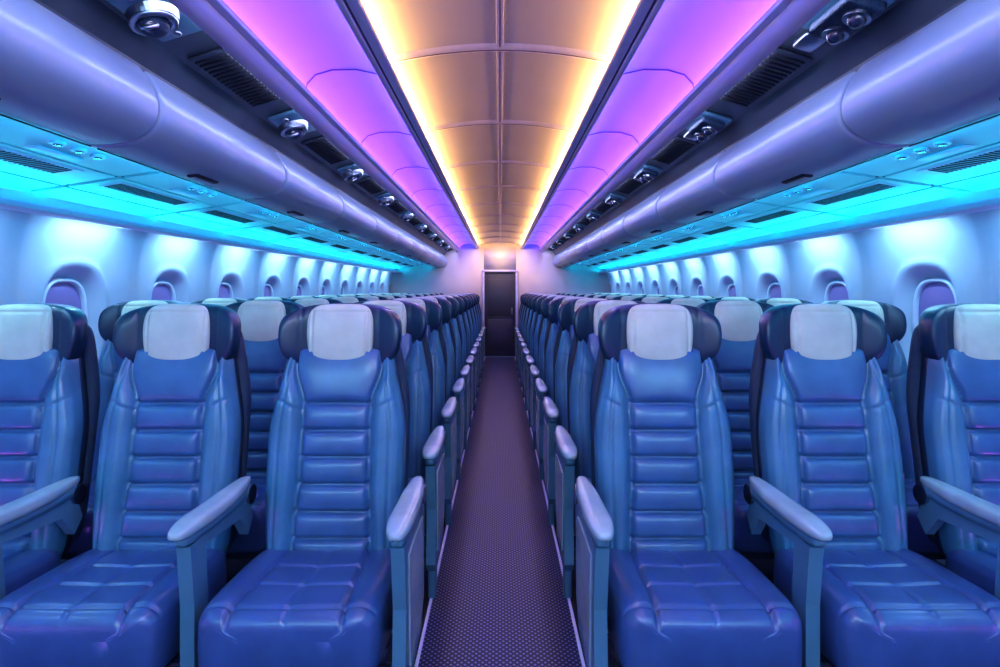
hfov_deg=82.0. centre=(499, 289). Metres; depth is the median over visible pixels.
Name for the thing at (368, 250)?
panel
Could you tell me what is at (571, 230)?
air vent
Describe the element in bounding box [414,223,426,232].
ceiling spotlight
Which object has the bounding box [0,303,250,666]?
seat
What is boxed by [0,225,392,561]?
wall
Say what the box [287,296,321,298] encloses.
seat
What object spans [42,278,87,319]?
window
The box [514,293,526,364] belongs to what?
seat
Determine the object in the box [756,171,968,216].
panel
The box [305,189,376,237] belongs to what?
bin
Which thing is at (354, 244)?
panel
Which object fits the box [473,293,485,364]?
seat
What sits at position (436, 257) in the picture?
bin
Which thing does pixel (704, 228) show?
panel
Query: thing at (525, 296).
seat
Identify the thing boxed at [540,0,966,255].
overhead panel
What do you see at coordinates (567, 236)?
air vent
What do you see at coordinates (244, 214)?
panel
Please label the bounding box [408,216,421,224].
air vent
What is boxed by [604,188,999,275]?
trim
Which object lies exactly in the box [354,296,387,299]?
seat
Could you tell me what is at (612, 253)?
panel
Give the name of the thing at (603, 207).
air vent
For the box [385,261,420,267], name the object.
panel
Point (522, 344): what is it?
seat
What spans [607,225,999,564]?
wall
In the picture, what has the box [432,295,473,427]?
seat
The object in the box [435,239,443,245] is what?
ceiling spotlight
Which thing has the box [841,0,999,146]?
bin
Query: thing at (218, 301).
seat
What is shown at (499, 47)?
trim
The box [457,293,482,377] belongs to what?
seat
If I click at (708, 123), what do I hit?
light
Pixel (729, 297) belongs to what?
seat
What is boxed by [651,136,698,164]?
air vent
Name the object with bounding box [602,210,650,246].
bin
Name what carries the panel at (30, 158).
attached to the wall at (110, 272)
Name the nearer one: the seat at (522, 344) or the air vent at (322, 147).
the air vent at (322, 147)
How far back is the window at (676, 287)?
7.38 m
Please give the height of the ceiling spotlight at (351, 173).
0.105 m
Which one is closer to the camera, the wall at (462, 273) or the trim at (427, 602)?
the trim at (427, 602)
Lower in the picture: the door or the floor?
the floor
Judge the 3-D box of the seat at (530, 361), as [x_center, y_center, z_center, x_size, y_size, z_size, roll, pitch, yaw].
[0.610,0.701,5.870,0.705,1.298,0.720,0,0,0]
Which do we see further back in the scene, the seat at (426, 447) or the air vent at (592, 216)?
the air vent at (592, 216)
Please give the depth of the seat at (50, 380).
2.15 m
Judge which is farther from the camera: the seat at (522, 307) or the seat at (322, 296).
the seat at (522, 307)
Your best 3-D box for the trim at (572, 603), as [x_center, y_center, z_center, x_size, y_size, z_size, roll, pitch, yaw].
[0.314,1.347,4.800,0.039,0.010,13.600,0,0,0]
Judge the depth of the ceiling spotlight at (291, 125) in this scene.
2.66 m
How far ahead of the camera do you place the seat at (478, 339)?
8.35 m
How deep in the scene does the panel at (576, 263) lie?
11.29 m
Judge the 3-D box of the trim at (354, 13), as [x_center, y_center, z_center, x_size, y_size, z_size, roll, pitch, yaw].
[-0.611,-0.826,4.800,0.404,0.049,13.600,0,0,0]
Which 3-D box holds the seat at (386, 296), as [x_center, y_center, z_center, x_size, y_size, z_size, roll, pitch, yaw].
[-1.261,0.701,5.870,0.652,1.298,0.720,0,0,0]
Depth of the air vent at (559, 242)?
9.22 m
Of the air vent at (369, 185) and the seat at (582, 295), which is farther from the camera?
the seat at (582, 295)
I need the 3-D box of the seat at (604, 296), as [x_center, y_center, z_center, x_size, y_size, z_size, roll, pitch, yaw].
[1.261,0.701,5.870,0.652,1.298,0.720,0,0,0]
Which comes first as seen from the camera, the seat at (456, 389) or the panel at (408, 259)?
the seat at (456, 389)
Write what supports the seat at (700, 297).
on the floor
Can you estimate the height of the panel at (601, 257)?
0.134 m
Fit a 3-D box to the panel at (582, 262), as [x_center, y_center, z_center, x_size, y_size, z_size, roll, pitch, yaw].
[1.725,-0.492,10.680,0.720,0.134,0.840,0,0,0]
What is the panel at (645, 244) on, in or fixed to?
attached to the wall at (887, 271)
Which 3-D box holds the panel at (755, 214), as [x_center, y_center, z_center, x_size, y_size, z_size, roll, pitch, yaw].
[1.725,-0.492,3.800,0.720,0.134,0.840,0,0,0]
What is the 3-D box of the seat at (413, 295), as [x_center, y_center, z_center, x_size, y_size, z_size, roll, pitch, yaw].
[-1.261,0.701,7.430,0.652,1.298,0.720,0,0,0]
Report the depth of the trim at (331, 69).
3.34 m
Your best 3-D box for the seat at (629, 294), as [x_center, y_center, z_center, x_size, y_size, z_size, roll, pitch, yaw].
[1.860,0.701,7.430,0.600,1.298,0.720,0,0,0]
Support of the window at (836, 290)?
in the wall at (887, 271)
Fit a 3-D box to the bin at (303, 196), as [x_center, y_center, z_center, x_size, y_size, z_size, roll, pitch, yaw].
[-1.207,-0.564,3.369,0.306,0.253,1.038,0,0,0]
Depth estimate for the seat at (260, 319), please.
2.91 m
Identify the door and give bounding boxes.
[485,272,514,355]
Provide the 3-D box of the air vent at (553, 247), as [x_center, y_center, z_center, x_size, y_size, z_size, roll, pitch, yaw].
[0.975,-0.766,10.473,0.144,0.102,0.365,0,0,0]
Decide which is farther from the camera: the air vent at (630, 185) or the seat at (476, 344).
the seat at (476, 344)
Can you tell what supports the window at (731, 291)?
in the wall at (887, 271)
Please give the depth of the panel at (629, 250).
7.16 m
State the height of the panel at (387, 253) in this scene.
0.134 m
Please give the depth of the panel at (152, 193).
2.83 m
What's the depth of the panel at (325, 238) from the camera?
5.44 m
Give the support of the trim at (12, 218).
attached to the wall at (110, 272)
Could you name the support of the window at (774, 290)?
in the wall at (887, 271)
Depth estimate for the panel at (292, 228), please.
4.57 m
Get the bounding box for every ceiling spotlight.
[106,0,201,41]
[268,109,315,139]
[337,163,366,182]
[375,192,395,206]
[398,211,414,221]
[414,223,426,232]
[426,232,435,239]
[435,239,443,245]
[442,245,449,250]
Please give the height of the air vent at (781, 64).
0.056 m
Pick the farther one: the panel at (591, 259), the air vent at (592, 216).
the panel at (591, 259)
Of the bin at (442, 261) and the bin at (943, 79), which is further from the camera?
the bin at (442, 261)
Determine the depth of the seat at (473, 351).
6.79 m
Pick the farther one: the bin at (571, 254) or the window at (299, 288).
the bin at (571, 254)
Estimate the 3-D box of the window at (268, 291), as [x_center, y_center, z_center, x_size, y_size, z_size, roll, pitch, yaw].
[-2.264,0.150,5.560,0.036,0.424,0.320,0,0,0]
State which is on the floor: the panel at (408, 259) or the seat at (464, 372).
the seat at (464, 372)
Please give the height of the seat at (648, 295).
1.298 m
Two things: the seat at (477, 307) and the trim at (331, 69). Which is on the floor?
the seat at (477, 307)
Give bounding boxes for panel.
[0,117,154,190]
[31,171,243,216]
[150,201,296,231]
[221,220,330,240]
[268,232,353,248]
[301,240,372,253]
[327,246,385,257]
[347,251,397,260]
[362,255,407,263]
[375,258,414,265]
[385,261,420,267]
[395,263,424,268]
[575,263,604,268]
[579,261,614,267]
[585,258,624,265]
[592,255,637,263]
[602,251,652,260]
[614,246,672,257]
[627,240,698,253]
[646,232,731,248]
[669,220,778,240]
[703,201,849,231]
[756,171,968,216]
[845,117,999,190]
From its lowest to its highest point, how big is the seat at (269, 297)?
1.298 m
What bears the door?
in the wall at (462, 273)
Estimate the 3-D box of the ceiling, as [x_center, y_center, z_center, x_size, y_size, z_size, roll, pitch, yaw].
[0.000,-0.885,4.800,1.624,0.140,13.600,0,0,0]
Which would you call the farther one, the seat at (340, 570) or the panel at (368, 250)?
the panel at (368, 250)
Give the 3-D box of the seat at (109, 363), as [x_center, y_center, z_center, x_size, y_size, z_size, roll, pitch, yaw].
[-1.835,0.701,2.750,0.600,1.298,0.720,0,0,0]
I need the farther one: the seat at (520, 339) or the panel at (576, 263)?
the panel at (576, 263)
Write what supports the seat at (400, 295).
on the floor
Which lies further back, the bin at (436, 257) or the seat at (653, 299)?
the bin at (436, 257)
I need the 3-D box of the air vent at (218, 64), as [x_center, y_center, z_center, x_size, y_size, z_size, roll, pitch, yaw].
[-0.975,-0.791,2.170,0.144,0.056,0.500,0,0,0]
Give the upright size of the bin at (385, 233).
0.253 m
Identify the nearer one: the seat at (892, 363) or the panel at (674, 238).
the seat at (892, 363)
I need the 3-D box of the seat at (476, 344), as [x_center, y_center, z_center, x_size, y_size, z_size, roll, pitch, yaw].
[-0.610,0.701,7.430,0.705,1.298,0.720,0,0,0]
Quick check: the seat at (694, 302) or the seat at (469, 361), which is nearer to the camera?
the seat at (694, 302)
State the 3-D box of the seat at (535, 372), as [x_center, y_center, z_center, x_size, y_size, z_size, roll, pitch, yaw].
[0.610,0.701,5.090,0.705,1.298,0.720,0,0,0]
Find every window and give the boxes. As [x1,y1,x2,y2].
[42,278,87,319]
[151,281,175,300]
[218,282,232,297]
[264,284,273,296]
[296,285,302,295]
[321,285,325,294]
[674,285,678,294]
[697,285,703,295]
[726,284,735,296]
[767,282,781,297]
[824,281,848,301]
[912,278,957,330]
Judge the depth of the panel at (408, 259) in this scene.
9.75 m
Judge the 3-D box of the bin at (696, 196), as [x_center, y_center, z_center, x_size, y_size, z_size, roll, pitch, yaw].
[1.207,-0.564,3.369,0.306,0.253,1.038,0,0,0]
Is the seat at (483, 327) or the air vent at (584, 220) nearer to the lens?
the air vent at (584, 220)
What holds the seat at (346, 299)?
on the floor
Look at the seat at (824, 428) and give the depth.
2.08 m
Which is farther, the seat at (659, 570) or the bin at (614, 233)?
the bin at (614, 233)
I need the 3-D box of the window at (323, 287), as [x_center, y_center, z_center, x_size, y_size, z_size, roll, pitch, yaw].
[-2.264,0.150,7.280,0.036,0.424,0.320,0,0,0]
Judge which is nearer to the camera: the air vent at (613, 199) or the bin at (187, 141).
the bin at (187, 141)
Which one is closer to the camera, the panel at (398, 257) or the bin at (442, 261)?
the panel at (398, 257)
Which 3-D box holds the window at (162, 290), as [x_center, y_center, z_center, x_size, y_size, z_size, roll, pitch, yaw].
[-2.264,0.150,3.840,0.036,0.424,0.320,0,0,0]
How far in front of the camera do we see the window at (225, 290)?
4.74 m
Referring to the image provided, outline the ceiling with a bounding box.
[223,0,776,247]
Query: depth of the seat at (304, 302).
3.76 m
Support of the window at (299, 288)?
in the wall at (110, 272)
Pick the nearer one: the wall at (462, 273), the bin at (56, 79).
the bin at (56, 79)
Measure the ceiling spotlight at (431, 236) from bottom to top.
0.105 m
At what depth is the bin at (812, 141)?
2.12 m
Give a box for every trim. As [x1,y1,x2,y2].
[0,188,395,275]
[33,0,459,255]
[207,0,479,249]
[306,69,693,242]
[388,0,611,244]
[414,358,484,666]
[482,270,517,326]
[515,358,585,666]
[520,0,792,249]
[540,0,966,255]
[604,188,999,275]
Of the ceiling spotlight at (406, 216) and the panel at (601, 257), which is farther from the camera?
the panel at (601, 257)
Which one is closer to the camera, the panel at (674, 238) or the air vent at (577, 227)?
the panel at (674, 238)
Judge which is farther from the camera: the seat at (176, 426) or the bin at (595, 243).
the bin at (595, 243)
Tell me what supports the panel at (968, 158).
attached to the wall at (887, 271)
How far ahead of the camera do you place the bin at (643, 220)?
4.30 m
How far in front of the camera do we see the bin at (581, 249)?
7.49 m
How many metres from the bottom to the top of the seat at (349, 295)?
1.298 m
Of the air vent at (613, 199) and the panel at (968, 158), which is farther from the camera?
the air vent at (613, 199)
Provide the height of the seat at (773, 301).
1.298 m
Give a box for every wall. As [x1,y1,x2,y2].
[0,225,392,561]
[389,243,610,327]
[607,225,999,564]
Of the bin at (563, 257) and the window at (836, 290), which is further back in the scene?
the bin at (563, 257)
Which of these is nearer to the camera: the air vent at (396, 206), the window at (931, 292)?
the window at (931, 292)
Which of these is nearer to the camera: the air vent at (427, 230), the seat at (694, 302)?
the seat at (694, 302)
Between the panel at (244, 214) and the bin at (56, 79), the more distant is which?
the panel at (244, 214)
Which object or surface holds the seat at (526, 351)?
on the floor
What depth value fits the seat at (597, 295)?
6.89 m
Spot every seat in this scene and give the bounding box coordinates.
[0,303,99,595]
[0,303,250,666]
[61,300,182,558]
[167,303,425,666]
[191,298,248,305]
[225,300,303,558]
[246,296,291,300]
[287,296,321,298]
[288,298,342,306]
[317,295,343,297]
[329,296,369,302]
[340,294,360,296]
[354,294,373,295]
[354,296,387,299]
[355,300,445,598]
[374,295,401,298]
[387,298,457,525]
[392,294,412,297]
[403,294,420,296]
[408,296,464,480]
[427,296,469,449]
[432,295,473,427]
[444,294,476,410]
[455,294,479,397]
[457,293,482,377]
[464,294,481,386]
[468,293,484,370]
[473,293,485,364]
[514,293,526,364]
[515,293,531,370]
[517,293,542,377]
[518,294,535,386]
[520,294,544,397]
[523,294,555,410]
[526,295,567,427]
[530,296,572,449]
[535,296,591,480]
[542,298,612,525]
[554,300,644,598]
[574,303,832,666]
[579,294,596,296]
[587,294,607,297]
[598,295,625,298]
[612,296,645,299]
[626,294,647,295]
[630,296,670,302]
[641,294,661,296]
[657,298,711,306]
[658,295,684,297]
[681,296,715,299]
[696,300,774,558]
[710,296,756,300]
[749,303,999,666]
[755,298,812,305]
[821,300,945,558]
[906,303,999,594]
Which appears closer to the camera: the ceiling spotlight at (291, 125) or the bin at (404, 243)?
the ceiling spotlight at (291, 125)
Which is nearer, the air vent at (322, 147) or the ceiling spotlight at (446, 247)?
the air vent at (322, 147)
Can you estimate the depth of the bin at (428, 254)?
8.54 m
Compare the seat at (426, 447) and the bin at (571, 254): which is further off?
the bin at (571, 254)
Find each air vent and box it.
[187,47,280,107]
[301,136,348,164]
[355,177,384,194]
[388,201,406,212]
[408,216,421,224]
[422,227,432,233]
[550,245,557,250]
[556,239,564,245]
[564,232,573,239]
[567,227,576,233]
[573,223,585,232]
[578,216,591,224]
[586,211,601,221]
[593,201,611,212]
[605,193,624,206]
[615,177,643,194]
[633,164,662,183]
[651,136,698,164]
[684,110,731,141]
[719,47,812,107]
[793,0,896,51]
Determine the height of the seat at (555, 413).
1.298 m
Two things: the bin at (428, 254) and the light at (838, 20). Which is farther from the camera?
the bin at (428, 254)
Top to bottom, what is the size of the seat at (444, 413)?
1.298 m
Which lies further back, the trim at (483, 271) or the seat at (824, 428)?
the trim at (483, 271)
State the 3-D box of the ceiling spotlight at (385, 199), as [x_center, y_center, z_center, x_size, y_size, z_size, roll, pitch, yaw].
[-0.977,-0.763,4.920,0.138,0.105,0.300,0,0,0]
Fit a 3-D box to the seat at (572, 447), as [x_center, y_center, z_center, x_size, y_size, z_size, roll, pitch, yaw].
[0.610,0.701,2.750,0.705,1.298,0.720,0,0,0]
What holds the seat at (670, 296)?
on the floor
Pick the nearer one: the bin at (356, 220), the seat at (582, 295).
the bin at (356, 220)
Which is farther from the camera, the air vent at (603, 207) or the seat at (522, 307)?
the seat at (522, 307)
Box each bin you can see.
[0,0,158,146]
[76,71,284,199]
[233,152,342,223]
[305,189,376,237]
[349,210,397,246]
[377,225,413,252]
[395,234,424,257]
[409,241,432,261]
[421,247,439,264]
[426,251,445,266]
[554,251,573,266]
[560,247,578,264]
[567,241,590,261]
[575,234,604,257]
[586,225,622,252]
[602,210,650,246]
[623,189,694,237]
[657,152,766,223]
[715,71,923,199]
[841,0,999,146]
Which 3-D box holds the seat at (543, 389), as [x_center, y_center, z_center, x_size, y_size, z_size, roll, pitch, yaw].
[0.610,0.701,4.310,0.705,1.298,0.720,0,0,0]
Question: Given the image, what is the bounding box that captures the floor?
[61,357,944,666]
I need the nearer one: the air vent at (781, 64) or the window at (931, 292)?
the air vent at (781, 64)
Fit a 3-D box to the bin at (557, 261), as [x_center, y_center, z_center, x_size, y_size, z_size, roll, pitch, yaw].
[1.207,-0.564,10.719,0.306,0.253,1.038,0,0,0]
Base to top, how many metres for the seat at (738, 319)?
1.298 m
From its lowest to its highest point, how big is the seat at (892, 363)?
1.298 m
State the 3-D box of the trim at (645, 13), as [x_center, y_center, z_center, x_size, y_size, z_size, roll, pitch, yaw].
[0.611,-0.826,4.800,0.404,0.049,13.600,0,0,0]
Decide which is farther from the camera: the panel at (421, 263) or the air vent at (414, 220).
the panel at (421, 263)
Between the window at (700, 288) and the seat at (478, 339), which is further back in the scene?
the seat at (478, 339)
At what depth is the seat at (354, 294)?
7.66 m

